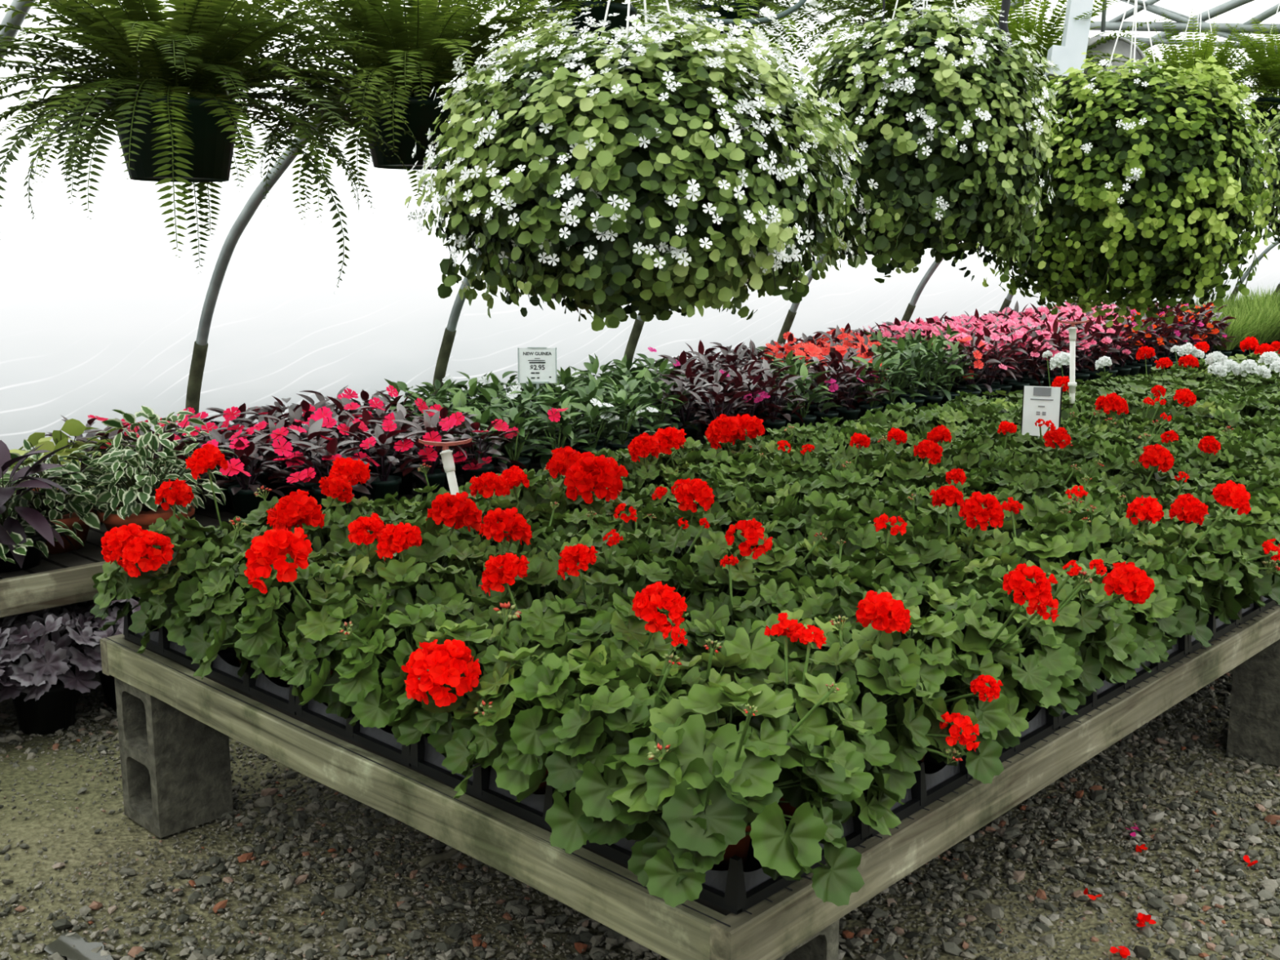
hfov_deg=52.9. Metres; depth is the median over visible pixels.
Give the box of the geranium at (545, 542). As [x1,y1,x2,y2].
[497,501,566,556]
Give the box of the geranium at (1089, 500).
[1032,475,1115,513]
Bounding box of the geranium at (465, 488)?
[457,473,512,507]
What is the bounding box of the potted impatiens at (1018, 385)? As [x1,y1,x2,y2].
[999,326,1051,396]
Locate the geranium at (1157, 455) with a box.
[1099,444,1174,505]
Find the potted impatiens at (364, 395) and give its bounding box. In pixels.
[337,387,402,454]
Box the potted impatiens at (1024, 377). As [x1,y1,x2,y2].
[1012,324,1049,382]
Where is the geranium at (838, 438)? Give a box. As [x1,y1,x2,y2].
[812,425,858,457]
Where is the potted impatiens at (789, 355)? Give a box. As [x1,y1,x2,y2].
[761,350,810,419]
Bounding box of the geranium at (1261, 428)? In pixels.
[1230,417,1275,438]
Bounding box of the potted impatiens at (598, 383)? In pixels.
[560,373,623,426]
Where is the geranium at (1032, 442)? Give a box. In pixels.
[988,420,1055,457]
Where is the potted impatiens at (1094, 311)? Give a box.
[1084,309,1105,365]
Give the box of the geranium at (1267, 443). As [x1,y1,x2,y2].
[1245,437,1279,453]
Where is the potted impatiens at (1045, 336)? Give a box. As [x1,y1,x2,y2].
[1017,324,1061,386]
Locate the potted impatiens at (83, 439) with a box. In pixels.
[73,422,151,472]
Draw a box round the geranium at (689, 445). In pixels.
[658,436,706,468]
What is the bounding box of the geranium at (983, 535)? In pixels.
[950,519,1025,560]
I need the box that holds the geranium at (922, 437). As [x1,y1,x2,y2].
[903,429,952,448]
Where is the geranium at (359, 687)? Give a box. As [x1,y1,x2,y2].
[297,599,477,738]
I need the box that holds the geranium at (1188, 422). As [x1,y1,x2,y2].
[1166,414,1214,433]
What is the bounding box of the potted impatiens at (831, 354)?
[798,339,854,410]
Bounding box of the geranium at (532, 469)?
[523,468,553,488]
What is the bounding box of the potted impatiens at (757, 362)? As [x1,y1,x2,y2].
[728,355,788,417]
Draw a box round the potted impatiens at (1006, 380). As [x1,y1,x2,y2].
[991,324,1037,384]
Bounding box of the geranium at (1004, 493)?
[989,482,1036,506]
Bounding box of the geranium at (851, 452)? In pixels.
[822,433,873,466]
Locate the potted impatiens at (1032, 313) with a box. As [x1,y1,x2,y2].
[1020,308,1041,318]
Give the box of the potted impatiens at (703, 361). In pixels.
[691,353,740,407]
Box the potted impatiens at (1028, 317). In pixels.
[1017,313,1037,369]
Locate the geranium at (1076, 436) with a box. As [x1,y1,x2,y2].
[1043,424,1095,458]
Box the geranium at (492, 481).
[431,471,532,563]
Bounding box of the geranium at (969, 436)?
[951,428,998,448]
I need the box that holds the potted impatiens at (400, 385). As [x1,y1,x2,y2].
[367,378,435,433]
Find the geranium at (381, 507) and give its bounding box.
[364,491,422,524]
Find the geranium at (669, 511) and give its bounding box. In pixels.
[630,497,704,528]
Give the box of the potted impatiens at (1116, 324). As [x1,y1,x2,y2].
[1084,315,1137,377]
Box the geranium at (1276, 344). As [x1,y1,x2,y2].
[1270,341,1279,357]
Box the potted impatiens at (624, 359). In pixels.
[599,354,641,386]
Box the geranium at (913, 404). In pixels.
[889,402,919,417]
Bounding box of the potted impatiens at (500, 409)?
[483,393,557,471]
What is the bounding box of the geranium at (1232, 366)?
[1197,359,1240,388]
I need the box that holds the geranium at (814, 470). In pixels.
[781,444,848,492]
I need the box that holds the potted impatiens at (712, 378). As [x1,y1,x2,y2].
[675,368,736,435]
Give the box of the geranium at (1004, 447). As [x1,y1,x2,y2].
[978,421,1026,463]
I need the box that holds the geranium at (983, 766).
[835,611,1004,783]
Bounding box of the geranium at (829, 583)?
[793,539,884,604]
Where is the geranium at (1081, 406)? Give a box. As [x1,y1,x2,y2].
[1061,396,1102,420]
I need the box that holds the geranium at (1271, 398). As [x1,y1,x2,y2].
[1267,391,1279,403]
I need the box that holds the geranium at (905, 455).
[871,435,930,469]
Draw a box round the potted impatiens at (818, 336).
[793,333,829,354]
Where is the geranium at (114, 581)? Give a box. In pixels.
[89,478,225,631]
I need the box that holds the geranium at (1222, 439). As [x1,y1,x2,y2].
[1199,435,1234,444]
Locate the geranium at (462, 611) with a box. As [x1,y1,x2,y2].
[429,594,515,634]
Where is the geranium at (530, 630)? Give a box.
[476,552,591,678]
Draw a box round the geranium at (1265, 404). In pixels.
[1242,400,1275,417]
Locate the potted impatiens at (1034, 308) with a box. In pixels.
[1030,303,1048,312]
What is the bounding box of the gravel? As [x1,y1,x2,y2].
[0,669,1279,959]
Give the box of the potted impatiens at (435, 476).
[373,409,478,501]
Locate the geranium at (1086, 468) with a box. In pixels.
[1057,463,1109,493]
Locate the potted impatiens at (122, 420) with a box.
[88,417,178,455]
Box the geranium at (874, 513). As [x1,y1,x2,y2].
[860,506,924,553]
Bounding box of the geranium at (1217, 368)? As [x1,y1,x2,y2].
[1187,361,1226,394]
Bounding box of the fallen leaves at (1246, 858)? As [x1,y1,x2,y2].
[1243,854,1257,866]
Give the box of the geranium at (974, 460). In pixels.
[940,440,1010,475]
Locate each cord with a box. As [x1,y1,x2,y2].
[880,0,884,30]
[991,15,1048,70]
[998,0,1012,51]
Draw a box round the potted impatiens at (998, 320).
[986,316,1019,328]
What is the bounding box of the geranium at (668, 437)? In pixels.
[653,426,705,488]
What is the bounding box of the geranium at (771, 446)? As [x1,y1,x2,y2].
[760,440,817,458]
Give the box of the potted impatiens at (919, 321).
[900,316,936,336]
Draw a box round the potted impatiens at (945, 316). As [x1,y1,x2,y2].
[942,315,963,329]
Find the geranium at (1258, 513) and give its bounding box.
[1201,496,1279,598]
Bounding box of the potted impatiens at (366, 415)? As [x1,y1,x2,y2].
[337,407,400,488]
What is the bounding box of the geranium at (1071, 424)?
[1060,417,1081,429]
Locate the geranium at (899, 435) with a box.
[849,427,907,484]
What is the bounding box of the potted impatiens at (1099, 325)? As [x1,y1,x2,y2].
[1075,315,1126,382]
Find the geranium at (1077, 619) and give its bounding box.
[975,561,1155,706]
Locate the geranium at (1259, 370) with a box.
[1222,364,1271,392]
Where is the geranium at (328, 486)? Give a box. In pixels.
[235,472,354,545]
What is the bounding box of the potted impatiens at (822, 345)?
[808,339,846,395]
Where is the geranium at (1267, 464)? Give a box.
[1220,458,1279,485]
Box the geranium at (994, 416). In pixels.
[973,413,1014,430]
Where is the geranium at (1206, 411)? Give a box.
[1191,401,1245,429]
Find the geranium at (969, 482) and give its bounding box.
[919,467,986,503]
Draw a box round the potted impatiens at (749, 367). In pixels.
[704,358,777,417]
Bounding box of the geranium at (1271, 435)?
[1240,431,1279,446]
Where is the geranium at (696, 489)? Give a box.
[640,478,723,557]
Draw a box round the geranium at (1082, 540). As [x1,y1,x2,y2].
[1008,508,1101,566]
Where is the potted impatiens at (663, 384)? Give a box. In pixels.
[624,367,693,431]
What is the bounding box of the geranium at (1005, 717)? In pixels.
[893,563,1059,756]
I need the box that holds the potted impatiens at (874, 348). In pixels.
[843,343,902,398]
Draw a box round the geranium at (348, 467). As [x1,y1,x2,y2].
[320,457,385,524]
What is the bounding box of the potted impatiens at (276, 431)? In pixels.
[227,417,319,501]
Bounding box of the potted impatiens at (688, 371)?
[653,366,713,438]
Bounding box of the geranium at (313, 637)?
[244,527,415,716]
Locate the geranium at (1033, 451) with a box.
[990,445,1061,477]
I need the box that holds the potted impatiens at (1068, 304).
[1055,300,1073,307]
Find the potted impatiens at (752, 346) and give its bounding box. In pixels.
[730,338,773,368]
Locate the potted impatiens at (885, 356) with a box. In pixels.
[852,348,915,411]
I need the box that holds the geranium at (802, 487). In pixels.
[751,477,836,520]
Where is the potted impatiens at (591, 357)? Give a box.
[566,353,627,426]
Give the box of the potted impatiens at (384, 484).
[339,423,429,509]
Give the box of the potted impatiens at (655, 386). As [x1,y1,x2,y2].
[622,377,700,435]
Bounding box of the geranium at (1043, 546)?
[967,497,1075,577]
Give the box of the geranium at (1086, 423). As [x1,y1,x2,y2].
[1060,404,1097,428]
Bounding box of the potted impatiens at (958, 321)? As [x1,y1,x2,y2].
[940,315,973,373]
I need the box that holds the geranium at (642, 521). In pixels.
[577,496,665,541]
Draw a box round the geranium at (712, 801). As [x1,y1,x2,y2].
[577,681,864,907]
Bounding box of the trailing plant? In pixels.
[0,555,15,564]
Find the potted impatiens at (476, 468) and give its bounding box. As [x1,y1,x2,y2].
[435,411,528,485]
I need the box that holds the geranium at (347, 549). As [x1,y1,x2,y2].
[320,522,434,568]
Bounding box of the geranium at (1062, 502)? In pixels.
[1010,491,1084,532]
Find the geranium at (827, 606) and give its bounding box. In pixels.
[792,580,919,651]
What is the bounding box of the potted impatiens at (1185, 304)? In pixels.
[1173,303,1209,356]
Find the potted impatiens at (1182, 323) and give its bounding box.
[1146,306,1195,373]
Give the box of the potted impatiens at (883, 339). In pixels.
[868,336,897,386]
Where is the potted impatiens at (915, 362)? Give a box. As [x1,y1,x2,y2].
[886,342,951,409]
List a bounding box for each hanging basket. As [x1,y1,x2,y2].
[404,0,878,331]
[797,0,1072,283]
[976,0,1279,330]
[1239,104,1279,249]
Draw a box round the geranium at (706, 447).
[680,435,735,457]
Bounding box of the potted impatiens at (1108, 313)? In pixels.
[1093,306,1131,368]
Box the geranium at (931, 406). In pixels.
[914,402,951,412]
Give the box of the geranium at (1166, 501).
[1127,471,1205,524]
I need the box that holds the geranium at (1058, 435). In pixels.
[1030,426,1087,476]
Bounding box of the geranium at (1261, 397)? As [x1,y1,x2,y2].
[1246,393,1279,410]
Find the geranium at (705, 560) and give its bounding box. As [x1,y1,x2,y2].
[662,518,773,621]
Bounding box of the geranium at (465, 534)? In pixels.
[402,515,481,562]
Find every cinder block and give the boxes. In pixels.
[114,677,233,838]
[776,919,839,959]
[1226,639,1279,766]
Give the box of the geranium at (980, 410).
[962,400,998,424]
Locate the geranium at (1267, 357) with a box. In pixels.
[1248,351,1279,376]
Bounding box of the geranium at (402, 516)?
[377,512,408,524]
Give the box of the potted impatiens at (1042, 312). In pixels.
[1036,311,1051,364]
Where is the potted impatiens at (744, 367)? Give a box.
[711,363,764,414]
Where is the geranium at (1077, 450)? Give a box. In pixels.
[1046,440,1102,462]
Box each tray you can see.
[123,608,235,670]
[207,651,296,715]
[294,684,429,766]
[408,721,575,831]
[564,790,869,914]
[862,751,972,839]
[926,706,1058,778]
[1035,674,1128,730]
[1126,634,1188,689]
[1186,595,1239,655]
[1237,595,1276,626]
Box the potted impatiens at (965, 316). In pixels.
[952,314,968,325]
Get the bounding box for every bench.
[0,351,1244,617]
[99,604,1279,959]
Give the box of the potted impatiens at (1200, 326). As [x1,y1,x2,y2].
[1166,305,1213,357]
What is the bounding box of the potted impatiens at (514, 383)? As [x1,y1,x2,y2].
[509,381,567,441]
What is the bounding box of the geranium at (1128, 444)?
[1085,433,1137,462]
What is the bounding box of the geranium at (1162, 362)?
[1154,356,1186,386]
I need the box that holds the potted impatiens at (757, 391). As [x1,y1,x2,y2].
[713,368,785,421]
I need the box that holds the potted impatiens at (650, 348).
[647,346,697,407]
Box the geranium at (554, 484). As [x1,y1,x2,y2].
[543,464,607,503]
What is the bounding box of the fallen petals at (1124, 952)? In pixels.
[1110,946,1129,958]
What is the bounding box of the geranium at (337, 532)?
[293,509,372,557]
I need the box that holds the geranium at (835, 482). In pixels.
[797,467,872,504]
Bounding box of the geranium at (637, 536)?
[599,506,679,559]
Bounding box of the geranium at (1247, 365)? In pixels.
[1231,359,1279,387]
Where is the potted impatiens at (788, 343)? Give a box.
[783,336,811,359]
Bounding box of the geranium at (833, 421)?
[821,417,879,431]
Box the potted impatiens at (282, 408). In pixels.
[249,395,322,436]
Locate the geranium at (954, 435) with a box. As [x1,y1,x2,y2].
[950,430,964,440]
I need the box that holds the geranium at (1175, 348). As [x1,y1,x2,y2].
[1169,345,1196,373]
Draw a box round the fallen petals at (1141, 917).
[1136,912,1155,926]
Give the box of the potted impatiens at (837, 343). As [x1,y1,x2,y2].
[826,339,858,391]
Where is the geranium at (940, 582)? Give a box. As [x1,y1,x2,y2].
[918,573,986,617]
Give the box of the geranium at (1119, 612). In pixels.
[1022,563,1152,684]
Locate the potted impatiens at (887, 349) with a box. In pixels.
[874,335,921,394]
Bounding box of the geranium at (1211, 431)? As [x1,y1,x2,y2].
[1189,426,1253,444]
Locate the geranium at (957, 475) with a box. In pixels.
[914,467,985,524]
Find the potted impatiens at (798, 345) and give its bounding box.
[782,342,822,397]
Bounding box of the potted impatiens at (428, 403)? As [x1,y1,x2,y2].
[389,395,453,468]
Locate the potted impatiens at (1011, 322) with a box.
[992,318,1021,377]
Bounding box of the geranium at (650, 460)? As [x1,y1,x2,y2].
[615,445,684,484]
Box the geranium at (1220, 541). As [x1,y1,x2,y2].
[1164,522,1279,616]
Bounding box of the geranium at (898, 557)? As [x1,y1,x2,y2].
[820,512,928,607]
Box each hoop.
[0,0,34,62]
[185,6,413,424]
[431,0,771,404]
[623,0,1032,369]
[777,0,1254,344]
[897,73,1243,334]
[999,123,1250,317]
[1186,225,1255,299]
[1227,239,1279,302]
[1271,283,1279,297]
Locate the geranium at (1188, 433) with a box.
[1163,422,1199,439]
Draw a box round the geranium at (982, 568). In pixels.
[933,552,1017,590]
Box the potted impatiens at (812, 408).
[789,356,853,426]
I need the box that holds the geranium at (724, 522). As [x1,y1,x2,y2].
[705,507,763,537]
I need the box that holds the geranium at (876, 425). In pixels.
[870,423,891,444]
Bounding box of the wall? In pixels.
[0,162,1279,479]
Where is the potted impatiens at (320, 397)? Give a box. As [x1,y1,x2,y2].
[291,385,364,462]
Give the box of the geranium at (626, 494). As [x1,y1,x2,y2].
[600,490,652,513]
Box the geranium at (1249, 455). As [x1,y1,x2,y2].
[1208,442,1259,472]
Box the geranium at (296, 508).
[266,488,356,585]
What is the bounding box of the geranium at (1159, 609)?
[1048,548,1178,663]
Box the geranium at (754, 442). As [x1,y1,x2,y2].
[706,429,769,453]
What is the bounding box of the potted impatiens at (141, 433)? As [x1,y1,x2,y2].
[80,429,167,471]
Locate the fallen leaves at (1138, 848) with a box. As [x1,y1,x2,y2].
[1135,844,1147,853]
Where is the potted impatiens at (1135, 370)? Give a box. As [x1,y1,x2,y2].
[1113,316,1159,375]
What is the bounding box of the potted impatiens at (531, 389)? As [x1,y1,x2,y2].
[497,376,562,453]
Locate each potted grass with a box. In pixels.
[1192,297,1235,310]
[1204,293,1246,309]
[1204,302,1259,351]
[1204,306,1237,354]
[1205,297,1248,314]
[1205,309,1262,357]
[1213,288,1258,307]
[1216,306,1272,355]
[1220,299,1266,355]
[1223,295,1262,310]
[1225,300,1279,355]
[1226,287,1265,306]
[1226,292,1269,309]
[1228,295,1278,319]
[1237,283,1277,300]
[1241,290,1279,307]
[1243,293,1279,344]
[1245,300,1279,353]
[1252,281,1279,298]
[1253,287,1279,304]
[1257,290,1279,344]
[1257,297,1279,350]
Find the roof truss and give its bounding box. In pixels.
[1089,0,1279,53]
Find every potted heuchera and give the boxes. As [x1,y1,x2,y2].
[0,607,102,734]
[0,617,27,665]
[0,663,23,686]
[2,600,92,693]
[59,595,140,709]
[70,597,137,616]
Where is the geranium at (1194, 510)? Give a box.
[1121,493,1243,624]
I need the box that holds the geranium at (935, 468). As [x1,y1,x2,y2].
[892,458,949,485]
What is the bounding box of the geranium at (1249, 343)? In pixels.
[1239,336,1261,363]
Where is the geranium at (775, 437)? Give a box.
[734,426,786,449]
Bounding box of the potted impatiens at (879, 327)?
[869,321,898,338]
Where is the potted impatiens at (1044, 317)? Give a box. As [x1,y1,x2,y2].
[1026,313,1054,373]
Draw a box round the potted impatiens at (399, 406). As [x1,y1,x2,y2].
[368,398,448,482]
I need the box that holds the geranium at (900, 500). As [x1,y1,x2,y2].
[859,484,937,517]
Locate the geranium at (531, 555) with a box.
[513,547,586,574]
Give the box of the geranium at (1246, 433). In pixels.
[1224,426,1256,439]
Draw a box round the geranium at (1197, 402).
[1185,400,1224,416]
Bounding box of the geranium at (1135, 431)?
[1109,412,1171,448]
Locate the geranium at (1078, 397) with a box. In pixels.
[1063,393,1115,413]
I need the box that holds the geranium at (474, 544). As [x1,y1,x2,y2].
[440,536,520,574]
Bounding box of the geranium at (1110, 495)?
[1070,484,1136,514]
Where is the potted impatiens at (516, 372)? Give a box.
[505,372,572,414]
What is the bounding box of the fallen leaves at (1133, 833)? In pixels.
[1125,822,1141,836]
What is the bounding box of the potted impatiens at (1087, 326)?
[1059,316,1111,383]
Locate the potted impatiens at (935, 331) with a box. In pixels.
[920,324,952,380]
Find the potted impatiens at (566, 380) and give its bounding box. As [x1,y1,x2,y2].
[530,367,597,431]
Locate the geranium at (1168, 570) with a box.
[1102,480,1251,651]
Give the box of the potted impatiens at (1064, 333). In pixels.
[1043,323,1098,392]
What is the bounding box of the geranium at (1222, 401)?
[1198,392,1240,413]
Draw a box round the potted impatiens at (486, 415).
[448,406,522,472]
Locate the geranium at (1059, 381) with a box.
[1050,376,1069,392]
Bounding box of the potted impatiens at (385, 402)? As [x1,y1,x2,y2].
[361,385,422,462]
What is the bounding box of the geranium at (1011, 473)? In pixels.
[973,455,1034,493]
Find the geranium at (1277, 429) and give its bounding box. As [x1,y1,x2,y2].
[1261,426,1279,439]
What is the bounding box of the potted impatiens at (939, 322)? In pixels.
[924,320,954,340]
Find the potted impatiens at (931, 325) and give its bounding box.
[913,321,944,339]
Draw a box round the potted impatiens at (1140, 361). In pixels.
[1123,312,1168,363]
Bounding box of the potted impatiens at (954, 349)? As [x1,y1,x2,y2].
[915,341,982,406]
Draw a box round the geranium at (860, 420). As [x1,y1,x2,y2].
[854,417,884,429]
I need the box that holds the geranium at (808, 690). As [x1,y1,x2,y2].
[718,612,905,844]
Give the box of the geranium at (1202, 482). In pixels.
[1183,477,1246,508]
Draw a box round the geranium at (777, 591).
[732,568,840,625]
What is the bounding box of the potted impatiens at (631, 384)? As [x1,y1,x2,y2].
[588,374,664,440]
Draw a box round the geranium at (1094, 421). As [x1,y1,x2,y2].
[1066,408,1117,425]
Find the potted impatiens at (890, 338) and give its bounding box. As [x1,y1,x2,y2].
[884,333,920,386]
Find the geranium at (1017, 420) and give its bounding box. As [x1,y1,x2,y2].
[993,412,1022,427]
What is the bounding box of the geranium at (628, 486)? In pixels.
[617,476,639,499]
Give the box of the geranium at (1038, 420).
[1027,418,1076,459]
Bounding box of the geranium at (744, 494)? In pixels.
[711,480,785,512]
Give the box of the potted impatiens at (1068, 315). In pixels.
[1058,311,1088,368]
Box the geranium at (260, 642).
[200,562,361,687]
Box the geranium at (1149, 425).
[1128,418,1187,442]
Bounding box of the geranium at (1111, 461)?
[1073,445,1140,482]
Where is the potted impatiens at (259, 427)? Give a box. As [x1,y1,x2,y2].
[204,417,284,484]
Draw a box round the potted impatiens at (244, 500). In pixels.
[197,429,295,519]
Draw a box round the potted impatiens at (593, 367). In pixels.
[571,356,617,393]
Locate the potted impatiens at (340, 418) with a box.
[306,408,373,455]
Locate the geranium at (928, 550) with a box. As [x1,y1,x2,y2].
[864,522,967,583]
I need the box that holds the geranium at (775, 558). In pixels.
[703,532,827,595]
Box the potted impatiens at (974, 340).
[940,330,1002,401]
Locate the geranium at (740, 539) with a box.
[724,529,773,566]
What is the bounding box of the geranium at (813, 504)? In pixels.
[768,490,866,537]
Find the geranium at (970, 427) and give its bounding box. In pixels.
[957,422,986,438]
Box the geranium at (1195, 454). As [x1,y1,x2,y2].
[1173,440,1247,471]
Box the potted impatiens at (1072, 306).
[1069,303,1086,315]
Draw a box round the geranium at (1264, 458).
[1238,456,1273,468]
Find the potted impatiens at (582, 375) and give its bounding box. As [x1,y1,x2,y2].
[539,369,591,431]
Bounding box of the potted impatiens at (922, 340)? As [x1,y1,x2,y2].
[906,336,952,390]
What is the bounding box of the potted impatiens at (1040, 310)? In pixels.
[1035,306,1050,315]
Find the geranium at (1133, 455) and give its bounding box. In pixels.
[1108,449,1143,476]
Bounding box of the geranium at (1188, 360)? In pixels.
[1164,354,1202,385]
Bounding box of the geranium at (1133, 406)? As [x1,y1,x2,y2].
[1102,394,1155,422]
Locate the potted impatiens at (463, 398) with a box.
[438,389,497,463]
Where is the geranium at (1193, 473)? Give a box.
[1133,453,1204,492]
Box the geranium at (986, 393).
[973,391,1017,404]
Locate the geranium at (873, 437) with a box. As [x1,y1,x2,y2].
[849,431,903,460]
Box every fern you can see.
[0,0,426,293]
[164,0,617,225]
[437,0,779,66]
[635,0,910,97]
[777,0,1055,76]
[918,0,1169,101]
[1120,0,1279,111]
[1177,2,1279,141]
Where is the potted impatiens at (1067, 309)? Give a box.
[1057,306,1077,321]
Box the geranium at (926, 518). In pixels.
[883,493,965,545]
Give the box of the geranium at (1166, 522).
[1117,503,1178,533]
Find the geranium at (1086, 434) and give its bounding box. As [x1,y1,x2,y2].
[1067,417,1116,440]
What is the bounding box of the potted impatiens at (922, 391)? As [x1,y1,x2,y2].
[899,333,954,398]
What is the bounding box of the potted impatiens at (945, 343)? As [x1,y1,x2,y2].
[919,333,970,395]
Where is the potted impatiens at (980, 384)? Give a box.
[962,329,1000,396]
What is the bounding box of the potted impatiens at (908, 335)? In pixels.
[893,331,939,392]
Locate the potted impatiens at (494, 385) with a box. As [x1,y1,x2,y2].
[467,370,536,414]
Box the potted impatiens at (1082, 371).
[1066,311,1102,373]
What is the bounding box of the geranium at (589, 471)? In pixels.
[539,451,628,531]
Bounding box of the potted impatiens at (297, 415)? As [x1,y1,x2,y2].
[248,405,341,488]
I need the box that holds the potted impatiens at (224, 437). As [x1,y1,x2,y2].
[176,424,281,511]
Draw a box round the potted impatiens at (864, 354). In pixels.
[836,342,893,419]
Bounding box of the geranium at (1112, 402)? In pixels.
[1084,392,1128,433]
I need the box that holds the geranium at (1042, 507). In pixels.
[976,494,1058,539]
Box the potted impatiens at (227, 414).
[202,403,268,457]
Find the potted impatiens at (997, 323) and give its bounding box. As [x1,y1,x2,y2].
[985,320,1012,380]
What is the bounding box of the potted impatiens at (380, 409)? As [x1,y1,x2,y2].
[343,396,412,460]
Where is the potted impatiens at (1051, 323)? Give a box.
[1027,320,1075,377]
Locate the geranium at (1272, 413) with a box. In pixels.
[1262,405,1279,420]
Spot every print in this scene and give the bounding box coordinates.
[528,358,551,378]
[1030,398,1053,415]
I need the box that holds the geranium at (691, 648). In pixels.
[647,610,741,682]
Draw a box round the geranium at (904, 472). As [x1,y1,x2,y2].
[859,439,942,492]
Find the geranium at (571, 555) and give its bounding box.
[554,543,657,654]
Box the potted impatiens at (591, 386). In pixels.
[557,379,627,436]
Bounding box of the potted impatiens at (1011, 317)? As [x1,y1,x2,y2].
[998,312,1030,343]
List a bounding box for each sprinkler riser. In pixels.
[418,438,471,495]
[1056,319,1089,408]
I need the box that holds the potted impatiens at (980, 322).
[965,319,1000,373]
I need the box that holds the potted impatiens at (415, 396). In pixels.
[400,385,466,426]
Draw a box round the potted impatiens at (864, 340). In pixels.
[848,333,884,355]
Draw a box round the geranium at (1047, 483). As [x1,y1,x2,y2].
[986,463,1080,504]
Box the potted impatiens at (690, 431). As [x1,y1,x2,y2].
[651,370,716,440]
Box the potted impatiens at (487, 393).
[466,385,530,457]
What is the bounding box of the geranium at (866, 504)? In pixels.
[838,485,895,524]
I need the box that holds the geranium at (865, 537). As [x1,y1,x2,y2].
[795,508,889,577]
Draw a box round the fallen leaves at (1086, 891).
[1083,888,1102,900]
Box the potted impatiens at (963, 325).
[953,320,985,338]
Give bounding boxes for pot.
[12,671,76,734]
[69,662,79,693]
[98,665,116,709]
[105,95,243,182]
[197,474,204,501]
[210,476,242,511]
[226,466,258,484]
[227,484,266,519]
[238,658,266,675]
[257,453,281,482]
[257,469,290,501]
[284,642,289,687]
[288,480,319,497]
[300,466,331,477]
[311,484,346,509]
[351,477,362,498]
[358,96,456,169]
[362,457,385,488]
[368,475,401,509]
[385,462,416,495]
[412,461,423,482]
[412,468,446,501]
[433,457,460,488]
[449,711,490,771]
[454,448,463,475]
[460,462,493,485]
[466,452,497,472]
[494,446,504,468]
[497,457,530,473]
[503,448,534,471]
[515,437,543,463]
[533,764,570,795]
[544,432,570,441]
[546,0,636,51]
[546,441,574,449]
[576,445,607,453]
[577,435,605,446]
[607,440,631,453]
[613,431,640,440]
[624,423,642,432]
[640,419,664,431]
[643,426,667,435]
[667,412,679,422]
[671,422,698,440]
[675,414,700,438]
[688,2,759,53]
[700,413,719,435]
[702,420,711,440]
[711,825,751,871]
[752,408,760,417]
[755,410,781,418]
[761,418,786,436]
[777,797,796,829]
[779,404,787,419]
[782,408,806,426]
[791,414,816,426]
[806,404,830,426]
[813,410,838,425]
[830,400,852,422]
[835,407,860,426]
[852,398,869,419]
[858,404,883,416]
[871,395,890,411]
[880,401,903,413]
[892,392,911,401]
[901,397,924,409]
[914,389,934,398]
[920,395,942,407]
[933,386,951,395]
[937,391,959,406]
[950,377,966,385]
[950,384,967,396]
[958,389,981,401]
[965,382,986,396]
[979,386,1000,399]
[980,379,999,386]
[991,384,1012,398]
[996,377,1017,384]
[1008,382,1029,396]
[1013,374,1032,382]
[1022,379,1044,386]
[1026,373,1046,386]
[1041,377,1055,386]
[1044,371,1062,377]
[1055,368,1069,375]
[1055,374,1075,392]
[1075,367,1088,373]
[1075,373,1089,383]
[1084,370,1104,382]
[1097,368,1117,377]
[1111,367,1131,376]
[1112,362,1126,367]
[1119,360,1137,364]
[1121,364,1140,375]
[1133,358,1149,363]
[1133,363,1151,374]
[1146,357,1161,361]
[1146,361,1161,373]
[1156,355,1171,359]
[1161,360,1176,373]
[1164,354,1181,358]
[1169,358,1182,368]
[1204,346,1215,354]
[1214,351,1231,357]
[1229,348,1246,355]
[1244,348,1254,355]
[1246,97,1279,138]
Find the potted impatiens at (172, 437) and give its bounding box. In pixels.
[125,431,208,494]
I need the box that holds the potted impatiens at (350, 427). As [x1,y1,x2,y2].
[299,415,391,498]
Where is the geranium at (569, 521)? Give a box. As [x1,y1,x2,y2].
[537,507,627,550]
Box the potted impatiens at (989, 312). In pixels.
[982,310,1002,323]
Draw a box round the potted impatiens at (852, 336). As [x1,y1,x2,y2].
[845,330,878,382]
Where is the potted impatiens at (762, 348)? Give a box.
[749,340,777,359]
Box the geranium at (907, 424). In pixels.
[884,414,935,435]
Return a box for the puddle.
[44,932,113,959]
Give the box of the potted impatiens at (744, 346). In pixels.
[732,345,763,364]
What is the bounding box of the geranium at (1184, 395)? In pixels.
[1126,388,1196,424]
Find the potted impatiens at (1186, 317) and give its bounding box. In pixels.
[1155,310,1204,368]
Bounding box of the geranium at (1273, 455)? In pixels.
[1253,442,1279,463]
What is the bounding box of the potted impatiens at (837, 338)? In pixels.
[817,324,858,347]
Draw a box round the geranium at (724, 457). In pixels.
[681,442,751,478]
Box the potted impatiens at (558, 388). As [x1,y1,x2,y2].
[529,382,588,441]
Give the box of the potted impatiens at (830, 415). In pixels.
[793,364,862,425]
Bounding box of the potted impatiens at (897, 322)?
[881,317,915,337]
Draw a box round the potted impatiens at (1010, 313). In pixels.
[995,306,1022,324]
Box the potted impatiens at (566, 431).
[514,395,599,469]
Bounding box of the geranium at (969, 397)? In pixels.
[942,390,1000,413]
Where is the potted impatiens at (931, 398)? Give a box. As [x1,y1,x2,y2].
[901,335,965,407]

